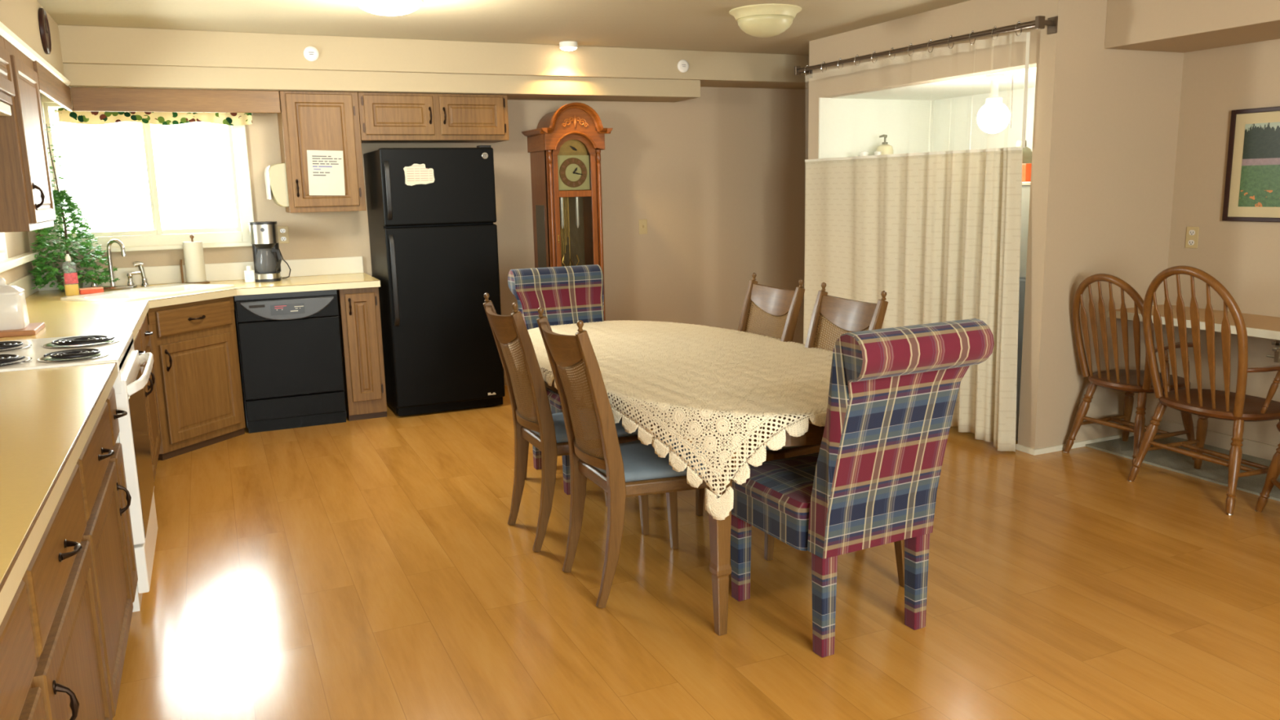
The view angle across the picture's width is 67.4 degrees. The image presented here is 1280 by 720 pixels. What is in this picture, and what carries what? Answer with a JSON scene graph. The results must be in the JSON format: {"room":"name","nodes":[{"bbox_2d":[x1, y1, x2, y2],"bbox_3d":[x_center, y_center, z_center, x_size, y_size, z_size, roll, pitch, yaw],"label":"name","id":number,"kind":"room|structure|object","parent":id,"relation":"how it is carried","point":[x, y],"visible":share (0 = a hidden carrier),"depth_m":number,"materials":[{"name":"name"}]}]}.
{"room":"kitchen","nodes":[
{"label":"kitchen","id":0,"kind":"room"},
{"bbox_2d":[0,231,32,284],"bbox_3d":[-1.953,-0.018,1.759,0.150,2.440,9.170,-6,11,-24],"label":"wall","id":1,"kind":"structure","parent":0,"point":[17,242],"depth_m":5.50,"materials":[{"name":"paint"}]},
{"bbox_2d":[0,101,11,115],"bbox_3d":[-2.467,-0.904,3.347,0.330,0.049,0.880,-6,11,-24],"label":"range hood","id":2,"kind":"object","parent":1,"relation":"attached to","point":[5,109],"visible":1,"depth_m":3.70,"materials":[{"name":"metal"}]},
{"bbox_2d":[0,35,15,105],"bbox_3d":[-2.456,-1.061,3.323,0.348,0.265,0.915,-6,11,-24],"label":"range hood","id":3,"kind":"object","parent":1,"relation":"attached to","point":[6,83],"visible":0.86,"depth_m":3.68,"materials":[{"name":"brown wood"}]},
{"bbox_2d":[0,232,40,272],"bbox_3d":[-3.438,-0.965,5.057,0.160,0.950,1.610,-6,11,-24],"label":"window","id":4,"kind":"structure","parent":1,"relation":"in","point":[6,264],"depth_m":5.13,"materials":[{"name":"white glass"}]},
{"bbox_2d":[0,37,56,232],"bbox_3d":[-2.771,-0.944,4.114,0.385,0.765,0.720,-6,11,-24],"label":"upper cabinet","id":5,"kind":"object","parent":1,"relation":"attached to","point":[26,194],"visible":0.97,"depth_m":3.93,"materials":[{"name":"brown wood"}]},
{"bbox_2d":[0,0,64,76],"bbox_3d":[-1.653,-1.050,1.457,0.348,0.315,8.700,-6,11,-24],"label":"soffit","id":6,"kind":"structure","parent":1,"relation":"attached to","point":[20,17],"depth_m":4.46,"materials":[{"name":"paint"}]},
{"bbox_2d":[38,8,51,54],"bbox_3d":[-2.978,-1.645,4.800,0.022,0.220,0.220,-6,11,-24],"label":"wall clock","id":7,"kind":"object","parent":1,"relation":"attached to","point":[44,28],"visible":1,"depth_m":4.76,"materials":[{"name":"brown wood"}]},
{"bbox_2d":[32,60,72,111],"bbox_3d":[-3.061,-1.420,5.015,0.018,0.137,1.275,-6,11,-24],"label":"valance board","id":8,"kind":"object","parent":1,"relation":"attached to","point":[50,86],"visible":0.81,"depth_m":4.89,"materials":[{"name":"brown wood"}]},
{"bbox_2d":[6,256,363,297],"bbox_3d":[-2.346,-0.389,5.235,1.985,0.116,2.483,-6,11,-24],"label":"backsplash","id":9,"kind":"structure","parent":1,"relation":"attached to","point":[167,274],"depth_m":6.36,"materials":[{"name":"laminate"}]},
{"bbox_2d":[0,21,70,85],"bbox_3d":[-2.135,-1.151,3.000,0.027,0.034,5.500,-6,11,-24],"label":"trim","id":10,"kind":"structure","parent":0,"point":[5,32],"depth_m":4.17,"materials":[{"name":"white wood"}]},
{"bbox_2d":[27,86,808,376],"bbox_3d":[-0.424,-1.087,7.458,7.800,2.440,0.150,-6,11,-24],"label":"wall","id":11,"kind":"structure","parent":0,"point":[717,178],"depth_m":7.65,"materials":[{"name":"paint"}]},
{"bbox_2d":[40,93,253,254],"bbox_3d":[-3.153,-1.200,6.134,1.245,0.985,0.155,-6,11,-24],"label":"window","id":12,"kind":"structure","parent":11,"relation":"in","point":[158,238],"depth_m":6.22,"materials":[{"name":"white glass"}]},
{"bbox_2d":[53,107,253,125],"bbox_3d":[-3.023,-1.524,6.013,1.117,0.106,0.139,-6,11,-24],"label":"window valance","id":13,"kind":"object","parent":11,"relation":"attached to","point":[89,117],"visible":0.81,"depth_m":5.97,"materials":[{"name":"multicoloured fabric"}]},
{"bbox_2d":[70,87,280,113],"bbox_3d":[-2.789,-1.572,5.812,1.140,0.135,0.020,-6,11,-24],"label":"valance board","id":14,"kind":"object","parent":11,"relation":"attached to","point":[83,99],"visible":1,"depth_m":5.79,"materials":[{"name":"brown wood"}]},
{"bbox_2d":[277,226,288,243],"bbox_3d":[-2.419,-0.848,6.500,0.072,0.116,0.009,-6,11,-24],"label":"outlet","id":15,"kind":"object","parent":11,"relation":"attached to","point":[282,231],"visible":0.86,"depth_m":6.50,"materials":[{"name":"beige plastic"}]},
{"bbox_2d":[303,46,318,61],"bbox_3d":[-2.045,-1.905,5.963,0.090,0.090,0.016,-6,11,-24],"label":"smoke detector","id":16,"kind":"object","parent":11,"relation":"attached to","point":[310,53],"visible":1,"depth_m":5.96,"materials":[{"name":"white plastic"}]},
{"bbox_2d":[277,90,365,213],"bbox_3d":[-2.102,-1.363,6.324,0.475,0.758,0.426,-6,11,-24],"label":"upper cabinet","id":17,"kind":"object","parent":11,"relation":"attached to","point":[307,120],"visible":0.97,"depth_m":6.16,"materials":[{"name":"brown wood"}]},
{"bbox_2d":[264,162,288,207],"bbox_3d":[-2.376,-1.142,6.268,0.122,0.280,0.290,-6,11,-24],"label":"dispenser","id":18,"kind":"object","parent":17,"relation":"attached to","point":[275,175],"visible":1,"depth_m":6.14,"materials":[{"name":"white plastic"}]},
{"bbox_2d":[306,150,345,195],"bbox_3d":[-2.025,-1.207,6.188,0.222,0.285,0.002,-4,11,-24],"label":"notice","id":19,"kind":"object","parent":17,"relation":"attached to","point":[325,167],"visible":1,"depth_m":6.19,"materials":[{"name":"white paper"}]},
{"bbox_2d":[62,62,700,102],"bbox_3d":[-1.669,-1.843,6.432,4.450,0.123,0.440,-6,11,-24],"label":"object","id":20,"kind":"structure","parent":11,"relation":"attached to","point":[524,87],"depth_m":6.20,"materials":[{"name":"paint"}]},
{"bbox_2d":[57,24,808,88],"bbox_3d":[-0.276,-2.143,7.000,7.500,0.205,0.470,-6,11,-24],"label":"soffit","id":21,"kind":"structure","parent":11,"relation":"attached to","point":[79,44],"depth_m":6.22,"materials":[{"name":"paint"}]},
{"bbox_2d":[357,92,509,142],"bbox_3d":[-1.432,-1.655,6.580,1.000,0.304,0.426,-6,11,-24],"label":"upper cabinet","id":22,"kind":"object","parent":11,"relation":"attached to","point":[384,117],"visible":0.98,"depth_m":6.43,"materials":[{"name":"brown wood"}]},
{"bbox_2d":[638,219,647,234],"bbox_3d":[0.027,-1.053,7.576,0.072,0.116,0.018,-6,11,-24],"label":"light switch","id":23,"kind":"object","parent":11,"relation":"attached to","point":[642,223],"visible":1,"depth_m":7.58,"materials":[{"name":"beige plastic"}]},
{"bbox_2d":[677,59,688,72],"bbox_3d":[0.317,-2.146,6.999,0.090,0.090,0.016,-6,11,-24],"label":"smoke detector","id":24,"kind":"object","parent":11,"relation":"attached to","point":[682,65],"visible":1,"depth_m":6.99,"materials":[{"name":"white plastic"}]},
{"bbox_2d":[37,0,969,55],"bbox_3d":[1.224,-1.676,3.442,7.900,0.080,10.500,-6,11,-24],"label":"ceiling","id":25,"kind":"structure","parent":0,"point":[706,25],"depth_m":5.51,"materials":[{"name":"paint"}]},
{"bbox_2d":[353,0,423,15],"bbox_3d":[-1.237,-1.756,4.720,0.410,0.110,0.410,-6,11,-24],"label":"ceiling light","id":26,"kind":"object","parent":25,"relation":"attached to","point":[381,7],"visible":1,"depth_m":4.65,"materials":[{"name":"white glass"}]},
{"bbox_2d":[559,40,577,50],"bbox_3d":[-0.485,-2.128,6.506,0.124,0.050,0.124,-6,11,-24],"label":"recessed light","id":27,"kind":"object","parent":25,"relation":"in","point":[569,45],"visible":1,"depth_m":6.46,"materials":[{"name":"white glass"}]},
{"bbox_2d":[728,3,801,37],"bbox_3d":[0.715,-1.919,5.471,0.410,0.145,0.410,-6,11,-24],"label":"ceiling light","id":28,"kind":"object","parent":25,"relation":"attached to","point":[760,20],"visible":1,"depth_m":5.35,"materials":[{"name":"beige glass"}]},
{"bbox_2d":[112,385,1279,719],"bbox_3d":[1.280,0.793,3.891,7.900,0.060,10.500,-6,11,-24],"label":"floor","id":29,"kind":"structure","parent":0,"point":[375,568],"depth_m":3.44,"materials":[{"name":"laminate"}]},
{"bbox_2d":[0,579,45,719],"bbox_3d":[-1.164,0.859,1.212,0.639,0.874,0.870,-6,11,-24],"label":"base cabinet","id":30,"kind":"object","parent":29,"relation":"on","point":[18,660],"visible":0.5,"depth_m":1.54,"materials":[{"name":"brown wood"}]},
{"bbox_2d":[0,362,118,625],"bbox_3d":[-1.394,0.274,1.587,0.678,0.158,3.512,-6,11,-24],"label":"countertop","id":31,"kind":"structure","parent":30,"relation":"on","point":[48,416],"depth_m":2.24,"materials":[{"name":"laminate"}]},
{"bbox_2d":[22,463,112,719],"bbox_3d":[-1.488,0.729,1.968,0.676,0.874,0.785,-6,11,-24],"label":"base cabinet","id":32,"kind":"object","parent":29,"relation":"on","point":[70,673],"visible":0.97,"depth_m":2.02,"materials":[{"name":"brown wood"}]},
{"bbox_2d":[0,332,157,612],"bbox_3d":[-2.217,0.412,3.620,0.738,0.939,0.760,-6,11,-24],"label":"electric range","id":33,"kind":"object","parent":29,"relation":"on","point":[129,384],"visible":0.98,"depth_m":3.47,"materials":[{"name":"white metal"}]},
{"bbox_2d":[0,332,133,373],"bbox_3d":[-2.248,-0.007,3.534,0.632,0.048,0.760,-6,11,-24],"label":"cooktop","id":34,"kind":"object","parent":33,"relation":"in","point":[100,348],"depth_m":3.51,"materials":[{"name":"white metal"}]},
{"bbox_2d":[76,400,133,717],"bbox_3d":[-1.813,0.608,2.678,0.676,0.874,0.785,-6,11,-24],"label":"base cabinet","id":35,"kind":"object","parent":29,"relation":"on","point":[104,531],"visible":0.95,"depth_m":2.72,"materials":[{"name":"brown wood"}]},
{"bbox_2d":[106,386,137,602],"bbox_3d":[-2.027,0.527,3.148,0.676,0.874,0.250,-6,11,-24],"label":"base cabinet","id":36,"kind":"object","parent":29,"relation":"on","point":[117,457],"visible":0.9,"depth_m":3.23,"materials":[{"name":"brown wood"}]},
{"bbox_2d":[133,314,161,479],"bbox_3d":[-2.692,0.278,4.604,0.676,0.874,1.400,-6,11,-24],"label":"base cabinet","id":37,"kind":"object","parent":29,"relation":"on","point":[141,340],"visible":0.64,"depth_m":4.82,"materials":[{"name":"brown wood"}]},
{"bbox_2d":[146,296,245,460],"bbox_3d":[-3.022,0.069,5.793,1.115,0.874,1.068,-6,11,-24],"label":"base cabinet","id":38,"kind":"object","parent":29,"relation":"on","point":[193,345],"visible":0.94,"depth_m":5.60,"materials":[{"name":"brown wood"}]},
{"bbox_2d":[0,256,380,341],"bbox_3d":[-2.344,-0.368,5.240,1.990,0.158,2.483,-6,11,-24],"label":"countertop","id":39,"kind":"structure","parent":38,"relation":"on","point":[61,318],"depth_m":5.86,"materials":[{"name":"laminate"}]},
{"bbox_2d":[0,322,44,337],"bbox_3d":[-2.692,-0.125,4.090,0.230,0.022,0.280,-6,11,-24],"label":"cutting board","id":40,"kind":"object","parent":39,"relation":"on","point":[32,329],"visible":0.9,"depth_m":4.00,"materials":[{"name":"brown wood"}]},
{"bbox_2d":[0,277,29,330],"bbox_3d":[-2.699,-0.241,4.067,0.150,0.215,0.150,-6,11,-24],"label":"ceramic canister","id":41,"kind":"object","parent":40,"relation":"on","point":[14,315],"visible":1,"depth_m":4.03,"materials":[{"name":"white ceramic"}]},
{"bbox_2d":[63,253,79,295],"bbox_3d":[-3.320,-0.495,5.586,0.049,0.243,0.078,8,14,40],"label":"dish soap bottle","id":42,"kind":"object","parent":39,"relation":"on","point":[72,289],"visible":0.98,"depth_m":5.58,"materials":[{"name":"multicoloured plastic"}]},
{"bbox_2d":[27,124,119,292],"bbox_3d":[-3.443,-0.908,5.755,0.490,1.001,0.448,-6,11,-24],"label":"potted plant","id":43,"kind":"object","parent":39,"relation":"on","point":[59,196],"visible":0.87,"depth_m":5.78,"materials":[{"name":"green plant"}]},
{"bbox_2d":[55,273,83,292],"bbox_3d":[-3.489,-0.471,5.875,0.152,0.100,0.152,-6,11,-24],"label":"pot","id":44,"kind":"object","parent":43,"relation":"attached to","point":[59,277],"depth_m":5.82,"materials":[{"name":"red plastic"}]},
{"bbox_2d":[79,286,103,294],"bbox_3d":[-3.271,-0.414,5.718,0.124,0.034,0.072,-8,12,-33],"label":"sponge","id":45,"kind":"object","parent":39,"relation":"on","point":[85,291],"visible":0.91,"depth_m":5.69,"materials":[{"name":"orange"}]},
{"bbox_2d":[81,239,141,290],"bbox_3d":[-3.256,-0.586,5.888,0.334,0.311,0.089,-5,11,-18],"label":"faucet","id":46,"kind":"object","parent":39,"relation":"on","point":[131,284],"visible":0.81,"depth_m":5.90,"materials":[{"name":"silver metal"}]},
{"bbox_2d":[132,261,149,286],"bbox_3d":[-3.167,-0.547,6.084,0.043,0.161,0.080,7,13,40],"label":"sprayer","id":47,"kind":"object","parent":39,"relation":"on","point":[144,282],"visible":1,"depth_m":6.08,"materials":[{"name":"silver metal"}]},
{"bbox_2d":[60,283,234,302],"bbox_3d":[-2.884,-0.313,5.682,0.520,0.192,0.837,3,11,22],"label":"sink","id":48,"kind":"object","parent":39,"relation":"in","point":[167,290],"visible":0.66,"depth_m":5.62,"materials":[{"name":"ceramic"}]},
{"bbox_2d":[179,234,209,284],"bbox_3d":[-2.876,-0.649,6.175,0.165,0.316,0.156,-6,11,-24],"label":"paper towel holder","id":49,"kind":"object","parent":39,"relation":"on","point":[193,255],"visible":0.94,"depth_m":6.14,"materials":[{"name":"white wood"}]},
{"bbox_2d":[244,266,255,282],"bbox_3d":[-2.526,-0.555,6.205,0.064,0.106,0.042,-6,11,-24],"label":"sanitizer bottle","id":50,"kind":"object","parent":39,"relation":"on","point":[249,274],"visible":1,"depth_m":6.19,"materials":[{"name":"white plastic"}]},
{"bbox_2d":[248,221,290,282],"bbox_3d":[-2.427,-0.715,6.298,0.230,0.382,0.233,-5,11,-18],"label":"coffee maker","id":51,"kind":"object","parent":39,"relation":"on","point":[264,236],"visible":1,"depth_m":6.21,"materials":[{"name":"black plastic"}]},
{"bbox_2d":[233,289,346,433],"bbox_3d":[-2.299,-0.036,6.288,0.604,0.872,0.608,-6,11,-24],"label":"dishwasher","id":52,"kind":"object","parent":29,"relation":"on","point":[290,349],"visible":1,"depth_m":6.03,"materials":[{"name":"black plastic"}]},
{"bbox_2d":[336,286,386,421],"bbox_3d":[-1.907,-0.081,6.480,0.245,0.874,0.661,-6,11,-24],"label":"base cabinet","id":53,"kind":"object","parent":29,"relation":"on","point":[359,310],"visible":0.94,"depth_m":6.22,"materials":[{"name":"brown wood"}]},
{"bbox_2d":[363,145,505,416],"bbox_3d":[-1.408,-0.564,6.578,0.732,1.745,0.746,-6,11,-24],"label":"refrigerator","id":54,"kind":"object","parent":29,"relation":"on","point":[433,246],"visible":1,"depth_m":6.29,"materials":[{"name":"black metal"}]},
{"bbox_2d":[403,163,434,186],"bbox_3d":[-1.407,-1.181,6.107,0.194,0.137,0.001,-6,11,-24],"label":"notice","id":55,"kind":"object","parent":54,"relation":"attached to","point":[415,174],"visible":1,"depth_m":6.11,"materials":[{"name":"white paper"}]},
{"bbox_2d":[507,264,604,494],"bbox_3d":[-0.315,0.064,4.980,0.500,1.055,0.764,-6,11,-24],"label":"chair","id":56,"kind":"object","parent":29,"relation":"on","point":[566,295],"visible":0.44,"depth_m":5.10,"materials":[{"name":"fabric"}]},
{"bbox_2d":[483,293,648,552],"bbox_3d":[-0.318,0.233,4.106,0.618,1.043,0.478,-6,11,-24],"label":"chair","id":57,"kind":"object","parent":29,"relation":"on","point":[546,431],"visible":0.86,"depth_m":3.92,"materials":[{"name":"brown wood"}]},
{"bbox_2d":[529,410,643,442],"bbox_3d":[-0.245,0.272,4.146,0.440,0.044,0.458,-6,11,-24],"label":"seat cushion","id":58,"kind":"object","parent":57,"relation":"on","point":[559,434],"depth_m":3.99,"materials":[{"name":"blue fabric"}]},
{"bbox_2d":[521,102,613,320],"bbox_3d":[-0.515,-0.829,7.113,0.536,2.059,0.465,-6,11,-24],"label":"grandfather clock","id":59,"kind":"object","parent":29,"relation":"on","point":[565,147],"visible":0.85,"depth_m":6.93,"materials":[{"name":"brown wood"}]},
{"bbox_2d":[527,108,604,152],"bbox_3d":[-0.543,-1.671,6.982,0.452,0.296,0.419,-6,11,-24],"label":"hood","id":60,"kind":"object","parent":59,"relation":"attached to","point":[574,131],"depth_m":6.83,"materials":[{"name":"brown wood"}]},
{"bbox_2d":[536,306,706,608],"bbox_3d":[-0.031,0.324,3.568,0.618,1.043,0.478,-6,11,-24],"label":"chair","id":61,"kind":"object","parent":29,"relation":"on","point":[630,468],"visible":0.84,"depth_m":3.40,"materials":[{"name":"brown wood"}]},
{"bbox_2d":[589,435,706,481],"bbox_3d":[0.042,0.364,3.608,0.440,0.044,0.458,-6,11,-24],"label":"seat cushion","id":62,"kind":"object","parent":61,"relation":"on","point":[641,462],"depth_m":3.45,"materials":[{"name":"blue fabric"}]},
{"bbox_2d":[512,320,904,635],"bbox_3d":[0.178,0.352,4.174,1.190,0.755,2.350,-6,11,-26],"label":"dining table","id":63,"kind":"object","parent":29,"relation":"on","point":[720,568],"visible":0.24,"depth_m":3.16,"materials":[{"name":"brown wood"}]},
{"bbox_2d":[508,320,832,519],"bbox_3d":[0.173,0.149,4.138,1.233,0.349,2.386,-6,11,-26],"label":"tablecloth","id":64,"kind":"object","parent":63,"relation":"on","point":[713,396],"visible":0.67,"depth_m":3.41,"materials":[{"name":"fabric"}]},
{"bbox_2d":[656,272,804,515],"bbox_3d":[0.419,0.137,4.543,0.618,1.043,0.478,-6,11,-24],"label":"chair","id":65,"kind":"object","parent":29,"relation":"on","point":[778,303],"visible":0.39,"depth_m":4.60,"materials":[{"name":"brown wood"}]},
{"bbox_2d":[733,282,888,560],"bbox_3d":[0.661,0.228,4.012,0.618,1.043,0.478,-6,11,-24],"label":"chair","id":66,"kind":"object","parent":29,"relation":"on","point":[848,315],"visible":0.23,"depth_m":4.06,"materials":[{"name":"brown wood"}]},
{"bbox_2d":[754,445,801,450],"bbox_3d":[0.591,0.282,3.989,0.440,0.044,0.458,-6,11,-24],"label":"seat cushion","id":67,"kind":"object","parent":66,"relation":"on","point":[797,447],"depth_m":3.75,"materials":[{"name":"blue fabric"}]},
{"bbox_2d":[730,318,994,657],"bbox_3d":[0.674,0.371,3.166,0.500,1.055,0.764,-6,12,-27],"label":"chair","id":68,"kind":"object","parent":29,"relation":"on","point":[873,479],"visible":0.96,"depth_m":2.95,"materials":[{"name":"fabric"}]},
{"bbox_2d":[1015,182,1030,440],"bbox_3d":[2.328,-0.324,5.691,0.740,1.448,0.710,-6,11,-24],"label":"washing machine","id":69,"kind":"object","parent":29,"relation":"on","point":[1025,196],"visible":0.02,"depth_m":5.31,"materials":[{"name":"white metal"}]},
{"bbox_2d":[1016,140,1031,164],"bbox_3d":[2.199,-1.149,5.541,0.150,0.235,0.110,-6,11,-24],"label":"detergent jug","id":70,"kind":"object","parent":69,"relation":"on","point":[1027,152],"visible":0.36,"depth_m":5.50,"materials":[{"name":"beige plastic"}]},
{"bbox_2d":[1022,163,1031,182],"bbox_3d":[2.156,-1.052,5.388,0.080,0.100,0.110,-6,11,-24],"label":"box","id":71,"kind":"object","parent":69,"relation":"on","point":[1026,167],"visible":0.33,"depth_m":5.33,"materials":[{"name":"orange cardboard"}]},
{"bbox_2d":[1063,273,1195,466],"bbox_3d":[2.566,0.033,4.994,0.529,0.993,0.481,-6,11,-23],"label":"chair","id":72,"kind":"object","parent":29,"relation":"on","point":[1138,380],"visible":0.83,"depth_m":4.93,"materials":[{"name":"brown wood"}]},
{"bbox_2d":[1127,265,1279,515],"bbox_3d":[2.655,0.093,4.410,0.560,1.078,0.662,-5,11,-20],"label":"chair","id":73,"kind":"object","parent":29,"relation":"on","point":[1238,406],"visible":1,"depth_m":4.32,"materials":[{"name":"brown wood"}]},
{"bbox_2d":[1254,421,1279,512],"bbox_3d":[2.861,0.233,3.855,0.481,0.993,0.529,2,11,16],"label":"chair","id":74,"kind":"object","parent":29,"relation":"on","point":[1273,471],"visible":1,"depth_m":4.15,"materials":[{"name":"brown wood"}]},
{"bbox_2d":[818,97,933,159],"bbox_3d":[1.735,-1.064,7.065,1.082,2.440,0.115,-6,11,-24],"label":"wall","id":75,"kind":"structure","parent":0,"point":[834,119],"depth_m":6.86,"materials":[{"name":"paint"}]},
{"bbox_3d":[1.821,-1.333,6.840,0.876,0.205,0.293,-6,11,-24],"label":"wall shelf","id":76,"kind":"object","parent":75,"relation":"attached to","visible":0},
{"bbox_2d":[859,151,868,155],"bbox_3d":[1.558,-1.425,6.664,0.058,0.050,0.057,-6,11,-24],"label":"container","id":77,"kind":"object","parent":76,"relation":"on","point":[864,153],"visible":0.53,"depth_m":6.64,"materials":[{"name":"white plastic"}]},
{"bbox_2d":[874,151,881,155],"bbox_3d":[1.663,-1.435,6.710,0.051,0.050,0.050,-6,11,-24],"label":"container","id":78,"kind":"object","parent":76,"relation":"on","point":[878,153],"visible":0.55,"depth_m":6.69,"materials":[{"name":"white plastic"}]},
{"bbox_2d":[875,134,893,155],"bbox_3d":[1.726,-1.505,6.761,0.120,0.167,0.110,-2,10,-4],"label":"pump bottle","id":79,"kind":"object","parent":76,"relation":"on","point":[889,147],"visible":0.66,"depth_m":6.72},
{"bbox_2d":[834,66,1036,100],"bbox_3d":[2.144,-1.741,5.996,0.906,0.045,1.955,-6,11,-24],"label":"ceiling","id":80,"kind":"structure","parent":0,"point":[1032,70],"depth_m":6.16,"materials":[{"name":"paint"}]},
{"bbox_2d":[977,73,1013,133],"bbox_3d":[2.002,-1.446,5.422,0.176,0.323,0.176,0,10,6],"label":"globe lamp","id":81,"kind":"object","parent":80,"relation":"hanging from","point":[1001,114],"visible":0.86,"depth_m":5.38,"materials":[{"name":"white glass"}]},
{"bbox_2d":[985,73,1004,104],"bbox_3d":[2.000,-1.527,5.408,0.100,0.160,0.100,-6,11,-24],"label":"socket","id":82,"kind":"object","parent":81,"relation":"attached to","point":[1001,75],"depth_m":5.38,"materials":[{"name":"white plastic"}]},
{"bbox_2d":[808,0,1073,448],"bbox_3d":[1.700,-0.862,5.955,0.100,2.440,2.175,-6,11,-24],"label":"wall","id":83,"kind":"structure","parent":0,"point":[1051,53],"depth_m":5.13,"materials":[{"name":"paint"}]},
{"bbox_2d":[794,15,1057,78],"bbox_3d":[1.579,-1.841,5.741,0.111,0.092,2.202,-6,11,-24],"label":"curtain rod","id":84,"kind":"object","parent":83,"relation":"attached to","point":[1039,23],"visible":0.96,"depth_m":5.27,"materials":[{"name":"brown metal"}]},
{"bbox_2d":[803,31,1030,451],"bbox_3d":[1.591,-0.737,5.910,0.118,2.190,2.035,-6,11,-22],"label":"shower curtain","id":85,"kind":"object","parent":84,"relation":"hanging from","point":[939,233],"visible":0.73,"depth_m":5.56,"materials":[{"name":"beige fabric"}]},
{"bbox_2d":[947,35,954,48],"bbox_3d":[1.730,-1.768,5.330,0.044,0.074,0.012,-6,11,-24],"label":"curtain hook","id":86,"kind":"object","parent":84,"relation":"hanging from","point":[951,36],"visible":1,"depth_m":5.33,"materials":[{"name":"silver metal"}]},
{"bbox_2d":[1015,21,1022,35],"bbox_3d":[1.932,-1.689,4.888,0.044,0.074,0.012,-6,11,-24],"label":"curtain hook","id":87,"kind":"object","parent":84,"relation":"hanging from","point":[1019,22],"visible":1,"depth_m":4.88,"materials":[{"name":"silver metal"}]},
{"bbox_2d":[1015,444,1035,455],"bbox_3d":[2.100,0.488,5.219,0.012,0.030,0.132,-6,11,-24],"label":"baseboard","id":88,"kind":"structure","parent":83,"relation":"attached to","point":[1020,447],"depth_m":5.21,"materials":[{"name":"beige wood"}]},
{"bbox_2d":[932,87,1035,151],"bbox_3d":[2.613,-0.953,6.345,0.080,2.440,1.955,-6,11,-24],"label":"wall","id":89,"kind":"structure","parent":0,"point":[1031,91],"depth_m":6.71,"materials":[{"name":"paint"}]},
{"bbox_2d":[1048,0,1183,446],"bbox_3d":[2.598,-0.750,5.230,0.936,2.440,0.100,-6,11,-24],"label":"wall","id":90,"kind":"structure","parent":0,"point":[1123,105],"depth_m":5.13,"materials":[{"name":"paint"}]},
{"bbox_2d":[1035,430,1145,454],"bbox_3d":[2.557,0.453,5.355,0.936,0.030,0.012,-6,11,-24],"label":"baseboard","id":91,"kind":"structure","parent":90,"relation":"attached to","point":[1082,443],"depth_m":5.29,"materials":[{"name":"beige wood"}]},
{"bbox_2d":[1085,433,1279,501],"bbox_3d":[3.934,0.899,2.778,0.570,0.011,5.888,-6,11,-24],"label":"floor","id":92,"kind":"structure","parent":0,"point":[1165,459],"depth_m":4.92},
{"bbox_2d":[1157,38,1279,446],"bbox_3d":[4.210,-0.327,2.701,0.100,2.440,5.900,-6,11,-24],"label":"wall","id":93,"kind":"structure","parent":0,"point":[1243,256],"depth_m":5.06,"materials":[{"name":"paint"}]},
{"bbox_2d":[1104,0,1279,53],"bbox_3d":[3.868,-1.335,2.372,0.600,0.325,5.900,-6,11,-24],"label":"soffit","id":94,"kind":"structure","parent":93,"relation":"attached to","point":[1184,26],"depth_m":4.60,"materials":[{"name":"paint"}]},
{"bbox_2d":[1185,226,1199,248],"bbox_3d":[3.008,-0.667,5.225,0.009,0.116,0.072,-6,11,-24],"label":"outlet","id":95,"kind":"object","parent":93,"relation":"attached to","point":[1192,233],"visible":1,"depth_m":5.22,"materials":[{"name":"beige plastic"}]},
{"bbox_2d":[1188,240,1194,244],"bbox_3d":[3.006,-0.640,5.229,0.002,0.028,0.034,-6,11,-24],"label":"socket","id":96,"kind":"object","parent":95,"relation":"attached to","point":[1190,242],"depth_m":5.23,"materials":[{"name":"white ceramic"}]},
{"bbox_2d":[1189,230,1195,235],"bbox_3d":[3.005,-0.694,5.219,0.002,0.028,0.034,-6,11,-24],"label":"socket","id":97,"kind":"object","parent":95,"relation":"attached to","point":[1191,232],"depth_m":5.22,"materials":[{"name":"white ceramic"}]},
{"bbox_2d":[1106,304,1279,340],"bbox_3d":[3.768,0.231,3.150,0.451,0.300,4.900,-6,11,-24],"label":"desk","id":98,"kind":"object","parent":93,"relation":"attached to","point":[1256,326],"visible":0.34,"depth_m":4.78,"materials":[{"name":"laminate"}]},
{"bbox_2d":[1266,339,1279,363],"bbox_3d":[2.966,-0.049,4.450,0.070,0.122,0.100,-6,11,-24],"label":"clamp","id":99,"kind":"object","parent":98,"relation":"attached to","point":[1277,349],"visible":0.98,"depth_m":4.44,"materials":[{"name":"metal"}]},
{"bbox_2d":[1158,419,1278,460],"bbox_3d":[4.188,0.829,2.882,0.012,0.079,5.888,-6,11,-24],"label":"baseboard","id":100,"kind":"structure","parent":93,"relation":"attached to","point":[1254,448],"depth_m":5.15,"materials":[{"name":"paint"}]},
{"bbox_2d":[1222,106,1279,222],"bbox_3d":[3.241,-0.944,4.611,0.024,0.565,0.860,-6,11,-24],"label":"framed picture","id":101,"kind":"object","parent":93,"relation":"attached to","point":[1252,180],"visible":1,"depth_m":4.87,"materials":[{"name":"multicoloured paper"}]},
{"bbox_2d":[1238,121,1279,207],"bbox_3d":[3.240,-0.944,4.610,0.001,0.415,0.710,-6,11,-24],"label":"print","id":102,"kind":"object","parent":101,"relation":"attached to","point":[1259,152],"depth_m":4.85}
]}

